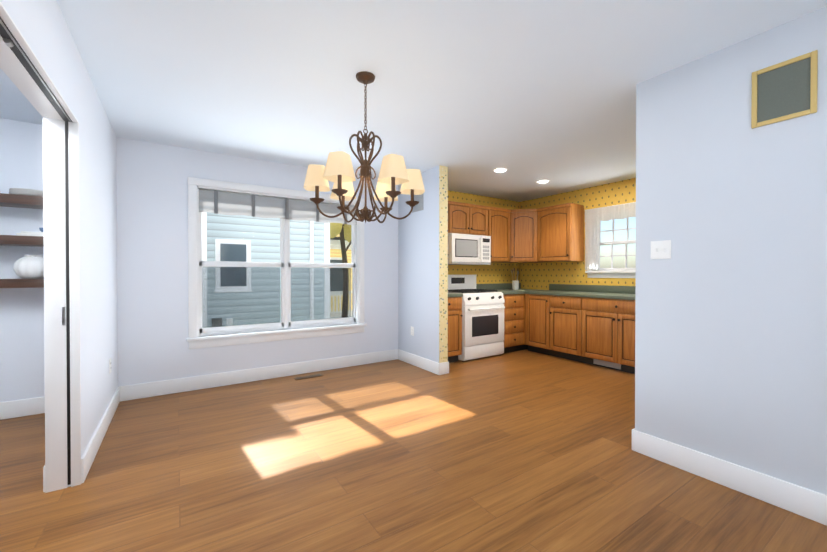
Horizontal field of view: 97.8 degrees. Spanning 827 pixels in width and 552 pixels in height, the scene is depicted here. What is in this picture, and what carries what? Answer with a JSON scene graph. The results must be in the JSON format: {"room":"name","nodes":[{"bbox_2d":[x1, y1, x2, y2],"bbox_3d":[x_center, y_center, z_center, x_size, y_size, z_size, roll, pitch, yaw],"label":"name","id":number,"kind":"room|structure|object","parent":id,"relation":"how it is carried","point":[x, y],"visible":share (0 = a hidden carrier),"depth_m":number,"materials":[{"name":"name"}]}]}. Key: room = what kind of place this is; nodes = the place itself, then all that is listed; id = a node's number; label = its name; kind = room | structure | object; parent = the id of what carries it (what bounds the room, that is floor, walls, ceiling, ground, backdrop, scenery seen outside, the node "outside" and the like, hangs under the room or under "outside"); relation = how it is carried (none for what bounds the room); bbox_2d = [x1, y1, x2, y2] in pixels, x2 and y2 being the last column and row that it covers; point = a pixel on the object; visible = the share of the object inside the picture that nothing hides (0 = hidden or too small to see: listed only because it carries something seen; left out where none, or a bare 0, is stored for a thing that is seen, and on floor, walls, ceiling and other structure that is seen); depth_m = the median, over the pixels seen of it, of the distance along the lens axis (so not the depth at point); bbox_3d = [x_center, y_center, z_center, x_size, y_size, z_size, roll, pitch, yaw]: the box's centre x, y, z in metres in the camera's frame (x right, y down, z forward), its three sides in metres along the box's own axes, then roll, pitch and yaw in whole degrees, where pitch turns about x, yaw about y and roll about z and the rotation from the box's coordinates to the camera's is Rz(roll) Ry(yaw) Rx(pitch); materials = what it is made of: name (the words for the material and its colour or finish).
{"room":"dining room","nodes":[
{"label":"dining room","id":0,"kind":"room"},
{"bbox_2d":[0,0,117,486],"bbox_3d":[-0.950,-0.039,0.491,0.135,2.440,6.690,0,1,-33],"label":"wall","id":1,"kind":"structure","parent":0,"point":[42,27],"depth_m":2.28,"materials":[{"name":"blue paint"}]},
{"bbox_2d":[0,1,80,492],"bbox_3d":[-1.455,0.160,1.261,0.143,2.031,1.731,0,1,-33],"label":"door frame","id":2,"kind":"structure","parent":1,"relation":"attached to","point":[22,68],"depth_m":1.97,"materials":[{"name":"white wood"}]},
{"bbox_2d":[43,465,44,491],"bbox_3d":[-2.421,1.096,2.601,0.015,0.140,1.560,0,1,-33],"label":"baseboard","id":3,"kind":"structure","parent":1,"relation":"attached to","point":[44,465],"depth_m":1.95,"materials":[{"name":"white wood"}]},
{"bbox_2d":[81,386,123,482],"bbox_3d":[-2.287,1.095,2.671,0.015,0.140,1.530,0,1,-33],"label":"baseboard","id":4,"kind":"structure","parent":1,"relation":"attached to","point":[88,457],"depth_m":2.45,"materials":[{"name":"white wood"}]},
{"bbox_2d":[109,358,110,373],"bbox_3d":[-2.463,0.728,2.930,0.010,0.115,0.070,0,1,-33],"label":"outlet","id":5,"kind":"object","parent":1,"relation":"attached to","point":[109,365],"visible":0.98,"depth_m":2.91,"materials":[{"name":"white plastic"}]},
{"bbox_2d":[0,118,518,401],"bbox_3d":[-1.056,-0.069,4.517,7.220,2.440,0.162,0,1,-33],"label":"wall","id":6,"kind":"structure","parent":0,"point":[152,252],"depth_m":3.50,"materials":[{"name":"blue paint"}]},
{"bbox_2d":[0,193,43,287],"bbox_3d":[-3.314,-0.269,2.781,1.260,0.722,0.258,0,1,-33],"label":"shelf","id":7,"kind":"object","parent":6,"relation":"attached to","point":[20,201],"depth_m":2.82,"materials":[{"name":"brown wood"}]},
{"bbox_2d":[9,188,42,196],"bbox_3d":[-3.095,-0.658,2.917,0.236,0.052,0.236,0,1,-33],"label":"plate stack","id":8,"kind":"object","parent":7,"relation":"on","point":[23,191],"visible":0.58,"depth_m":2.83,"materials":[{"name":"white ceramic"}]},
{"bbox_2d":[13,255,43,278],"bbox_3d":[-3.079,-0.073,2.926,0.232,0.190,0.232,0,1,-33],"label":"jar","id":9,"kind":"object","parent":7,"relation":"on","point":[29,267],"visible":0.9,"depth_m":2.85,"materials":[{"name":"white ceramic"}]},
{"bbox_2d":[16,228,42,235],"bbox_3d":[-3.041,-0.355,2.955,0.250,0.078,0.190,0,1,-33],"label":"tray","id":10,"kind":"object","parent":7,"relation":"on","point":[24,233],"visible":0.27,"depth_m":2.86,"materials":[{"name":"white ceramic"}]},
{"bbox_2d":[0,396,44,419],"bbox_3d":[-3.386,1.094,2.890,1.230,0.140,0.019,0,1,-33],"label":"baseboard","id":11,"kind":"structure","parent":6,"relation":"attached to","point":[31,406],"depth_m":2.98,"materials":[{"name":"white wood"}]},
{"bbox_2d":[124,349,395,400],"bbox_3d":[-1.465,1.084,4.152,3.015,0.140,0.019,0,1,-33],"label":"baseboard","id":12,"kind":"structure","parent":6,"relation":"attached to","point":[150,389],"depth_m":3.92,"materials":[{"name":"white wood"}]},
{"bbox_2d":[186,177,366,348],"bbox_3d":[-1.492,-0.131,4.214,1.980,1.730,0.230,0,1,-33],"label":"dining room window","id":13,"kind":"structure","parent":6,"relation":"in","point":[196,330],"depth_m":4.11,"materials":[{"name":"white"}]},
{"bbox_2d":[199,189,356,224],"bbox_3d":[-1.467,-0.772,4.172,1.750,0.243,0.045,0,1,-33],"label":"shade valance","id":14,"kind":"object","parent":13,"relation":"attached to","point":[220,202],"visible":0.88,"depth_m":4.05,"materials":[{"name":"grey fabric"}]},
{"bbox_2d":[448,201,451,254],"bbox_3d":[0.195,-0.632,5.032,0.488,0.830,0.330,0,1,-33],"label":"upper cabinet","id":15,"kind":"object","parent":6,"relation":"attached to","point":[449,202],"depth_m":5.05,"materials":[{"name":"brown wood"}]},
{"bbox_2d":[452,201,471,234],"bbox_3d":[0.585,-0.830,5.287,0.435,0.438,0.330,0,1,-33],"label":"upper cabinet","id":16,"kind":"object","parent":6,"relation":"attached to","point":[461,212],"depth_m":5.16,"materials":[{"name":"brown wood"}]},
{"bbox_2d":[448,233,490,264],"bbox_3d":[0.748,-0.385,5.338,0.754,0.430,0.432,0,1,-33],"label":"microwave","id":17,"kind":"object","parent":16,"relation":"attached to","point":[466,249],"visible":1,"depth_m":5.16,"materials":[{"name":"white"}]},
{"bbox_2d":[472,205,487,235],"bbox_3d":[0.857,-0.832,5.465,0.435,0.438,0.330,0,1,-33],"label":"upper cabinet","id":18,"kind":"object","parent":6,"relation":"attached to","point":[479,212],"depth_m":5.35,"materials":[{"name":"brown wood"}]},
{"bbox_2d":[476,283,519,290],"bbox_3d":[0.889,0.178,5.677,2.352,0.099,0.020,0,1,-33],"label":"backsplash","id":19,"kind":"structure","parent":6,"relation":"attached to","point":[500,286],"depth_m":5.96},
{"bbox_2d":[488,206,511,262],"bbox_3d":[1.274,-0.638,5.718,0.530,0.830,0.368,0,1,-33],"label":"upper cabinet","id":20,"kind":"object","parent":6,"relation":"attached to","point":[497,217],"depth_m":5.58,"materials":[{"name":"brown wood"}]},
{"bbox_2d":[508,208,555,262],"bbox_3d":[1.771,-0.639,5.863,0.672,0.830,0.672,0,1,-33],"label":"upper cabinet","id":21,"kind":"object","parent":6,"relation":"attached to","point":[523,224],"depth_m":5.67,"materials":[{"name":"brown wood"}]},
{"bbox_2d":[0,349,826,551],"bbox_3d":[0.813,1.232,1.683,7.220,0.120,6.970,0,1,-33],"label":"floor","id":22,"kind":"structure","parent":0,"point":[525,450],"depth_m":2.10,"materials":[{"name":"brown wood"}]},
{"bbox_2d":[294,374,322,379],"bbox_3d":[-1.197,1.150,4.112,0.310,0.007,0.100,0,1,-33],"label":"floor vent","id":23,"kind":"object","parent":22,"relation":"in","point":[307,377],"visible":0.96,"depth_m":4.11,"materials":[{"name":"brown metal"}]},
{"bbox_2d":[448,295,462,362],"bbox_3d":[0.279,0.710,4.912,0.488,0.875,0.623,0,1,-33],"label":"base cabinet","id":24,"kind":"object","parent":22,"relation":"on","point":[455,315],"depth_m":4.72,"materials":[{"name":"brown wood"}]},
{"bbox_2d":[448,275,504,361],"bbox_3d":[0.828,0.564,5.223,0.760,1.165,0.716,0,1,-33],"label":"range","id":25,"kind":"object","parent":22,"relation":"on","point":[482,323],"visible":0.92,"depth_m":4.99,"materials":[{"name":"white metal"}]},
{"bbox_2d":[503,291,523,352],"bbox_3d":[1.332,0.705,5.603,0.486,0.875,0.623,0,1,-33],"label":"base cabinet","id":26,"kind":"object","parent":22,"relation":"on","point":[514,304],"depth_m":5.35,"materials":[{"name":"brown wood"}]},
{"bbox_2d":[528,295,551,355],"bbox_3d":[2.065,0.707,5.435,0.645,0.875,0.509,0,1,-33],"label":"base cabinet","id":27,"kind":"object","parent":22,"relation":"on","point":[539,306],"depth_m":5.25,"materials":[{"name":"brown wood"}]},
{"bbox_2d":[495,287,531,294],"bbox_3d":[1.585,0.247,5.766,1.092,0.040,0.635,0,1,-33],"label":"countertop","id":28,"kind":"structure","parent":27,"relation":"on","point":[510,292],"depth_m":5.37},
{"bbox_2d":[511,268,518,289],"bbox_3d":[1.673,0.043,5.918,0.152,0.363,0.128,0,1,-33],"label":"utensil crock","id":29,"kind":"object","parent":28,"relation":"on","point":[515,285],"visible":1,"depth_m":5.89,"materials":[{"name":"white ceramic"}]},
{"bbox_2d":[552,295,575,360],"bbox_3d":[2.313,0.709,5.076,0.624,0.875,0.596,0,1,-33],"label":"base cabinet","id":30,"kind":"object","parent":22,"relation":"on","point":[563,306],"depth_m":4.93,"materials":[{"name":"brown wood"}]},
{"bbox_2d":[576,295,634,373],"bbox_3d":[2.698,0.714,4.491,0.624,0.875,1.036,0,1,-33],"label":"base cabinet","id":31,"kind":"object","parent":22,"relation":"on","point":[592,324],"depth_m":4.44,"materials":[{"name":"brown wood"}]},
{"bbox_2d":[528,291,634,298],"bbox_3d":[2.674,0.256,4.525,0.635,0.040,2.749,0,1,-33],"label":"countertop","id":32,"kind":"structure","parent":31,"relation":"on","point":[603,294],"depth_m":4.90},
{"bbox_2d":[0,0,826,201],"bbox_3d":[0.813,-1.327,1.663,7.220,0.120,6.970,0,1,-33],"label":"ceiling","id":33,"kind":"structure","parent":0,"point":[471,95],"depth_m":2.28,"materials":[{"name":"white paint"}]},
{"bbox_2d":[304,71,424,222],"bbox_3d":[-0.306,-0.802,2.305,0.727,0.940,0.762,0,1,-33],"label":"chandelier","id":34,"kind":"object","parent":33,"relation":"hanging from","point":[338,170],"visible":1,"depth_m":2.26,"materials":[{"name":"brown metal"}]},
{"bbox_2d":[493,168,507,172],"bbox_3d":[1.056,-1.283,4.390,0.184,0.007,0.184,0,1,-33],"label":"recessed light","id":35,"kind":"object","parent":33,"relation":"in","point":[499,170],"visible":0.98,"depth_m":4.38,"materials":[{"name":"white"}]},
{"bbox_2d":[536,180,549,183],"bbox_3d":[1.767,-1.287,4.929,0.184,0.007,0.184,0,1,-33],"label":"recessed light","id":36,"kind":"object","parent":33,"relation":"in","point":[542,181],"visible":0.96,"depth_m":4.91,"materials":[{"name":"white"}]},
{"bbox_2d":[398,166,438,362],"bbox_3d":[0.095,-0.069,4.623,0.120,2.440,0.930,0,1,-33],"label":"wall","id":37,"kind":"structure","parent":0,"point":[418,271],"depth_m":4.52,"materials":[{"name":"blue paint"}]},
{"bbox_2d":[412,194,422,212],"bbox_3d":[0.049,-0.959,4.568,0.010,0.280,0.260,0,1,-33],"label":"air vent","id":38,"kind":"object","parent":37,"relation":"in","point":[419,206],"visible":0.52,"depth_m":4.54,"materials":[{"name":"white metal"}]},
{"bbox_2d":[396,349,443,374],"bbox_3d":[0.060,1.081,4.580,0.035,0.140,0.918,0,1,-33],"label":"baseboard","id":39,"kind":"structure","parent":37,"relation":"attached to","point":[437,368],"depth_m":4.49,"materials":[{"name":"white wood"}]},
{"bbox_2d":[439,165,450,362],"bbox_3d":[0.143,-0.070,4.634,0.033,2.440,0.903,0,1,-33],"label":"wall","id":40,"kind":"structure","parent":0,"point":[444,194],"depth_m":4.23,"materials":[{"name":"yellow paper"}]},
{"bbox_2d":[519,178,635,289],"bbox_3d":[3.706,-0.061,3.550,0.003,2.440,6.690,0,1,-33],"label":"wall","id":41,"kind":"structure","parent":0,"point":[541,276],"depth_m":5.44,"materials":[{"name":"yellow paper"}]},
{"bbox_2d":[540,203,583,260],"bbox_3d":[2.196,-0.636,5.493,0.368,0.830,0.624,0,1,-33],"label":"upper cabinet","id":42,"kind":"object","parent":41,"relation":"attached to","point":[554,233],"depth_m":5.30,"materials":[{"name":"brown wood"}]},
{"bbox_2d":[548,284,635,294],"bbox_3d":[2.938,0.185,4.681,0.021,0.099,2.720,0,1,-33],"label":"backsplash","id":43,"kind":"structure","parent":41,"relation":"attached to","point":[552,287],"depth_m":5.25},
{"bbox_2d":[635,6,826,494],"bbox_3d":[2.522,-0.042,0.929,0.120,2.440,3.610,0,1,-33],"label":"wall","id":44,"kind":"structure","parent":0,"point":[731,327],"depth_m":1.98,"materials":[{"name":"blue paint"}]},
{"bbox_2d":[651,240,670,258],"bbox_3d":[1.558,-0.165,2.275,0.014,0.115,0.115,0,1,-33],"label":"switch plate","id":45,"kind":"object","parent":44,"relation":"attached to","point":[660,249],"visible":1,"depth_m":2.27,"materials":[{"name":"white plastic"}]},
{"bbox_2d":[632,428,826,525],"bbox_3d":[2.464,1.108,0.908,0.019,0.140,3.625,0,1,-33],"label":"baseboard","id":46,"kind":"structure","parent":44,"relation":"attached to","point":[800,500],"depth_m":1.96,"materials":[{"name":"white wood"}]},
{"bbox_2d":[751,50,817,128],"bbox_3d":[1.858,-0.929,1.814,0.012,0.295,0.235,0,1,-33],"label":"air vent","id":47,"kind":"object","parent":44,"relation":"in","point":[785,90],"visible":1,"depth_m":1.81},
{"bbox_3d":[3.774,-0.062,3.595,0.160,2.440,6.690,0,1,-33],"label":"wall","id":48,"kind":"structure","parent":0,"visible":0},
{"bbox_2d":[585,216,635,277],"bbox_3d":[2.831,-0.447,4.976,0.210,0.950,0.850,0,1,-33],"label":"kitchen window","id":49,"kind":"structure","parent":48,"relation":"in","point":[612,272],"depth_m":5.00,"materials":[{"name":"white"}]},
{"bbox_2d":[585,202,635,269],"bbox_3d":[2.736,-0.523,4.914,0.028,0.879,0.850,0,1,-33],"label":"curtain","id":50,"kind":"object","parent":49,"relation":"hanging from","point":[594,217],"visible":0.83,"depth_m":5.12,"materials":[{"name":"white fabric"}]},
{"label":"outside","id":51,"kind":"structure","parent":0,"visible":0},
{"bbox_3d":[-11.448,1.772,22.001,55.000,0.200,40.450,0,1,-33],"label":"ground","id":52,"kind":"structure","parent":51,"visible":0},
{"bbox_2d":[202,212,329,327],"bbox_3d":[-7.576,-0.365,8.692,9.470,4.270,9.520,0,1,-33],"label":"neighbouring house","id":53,"kind":"structure","parent":52,"relation":"on","point":[321,252],"depth_m":7.36,"materials":[{"name":"blue"}]},
{"bbox_2d":[330,223,350,317],"bbox_3d":[-2.006,-1.613,13.909,5.930,6.707,11.229,0,1,-33],"label":"trees","id":54,"kind":"object","parent":52,"relation":"on","point":[340,228],"depth_m":11.08,"materials":[{"name":"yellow plant"}]},
{"bbox_2d":[330,233,351,318],"bbox_3d":[-2.775,-1.728,18.610,8.200,6.850,9.400,0,1,-33],"label":"house","id":55,"kind":"structure","parent":52,"relation":"on","point":[337,253],"depth_m":15.01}
]}

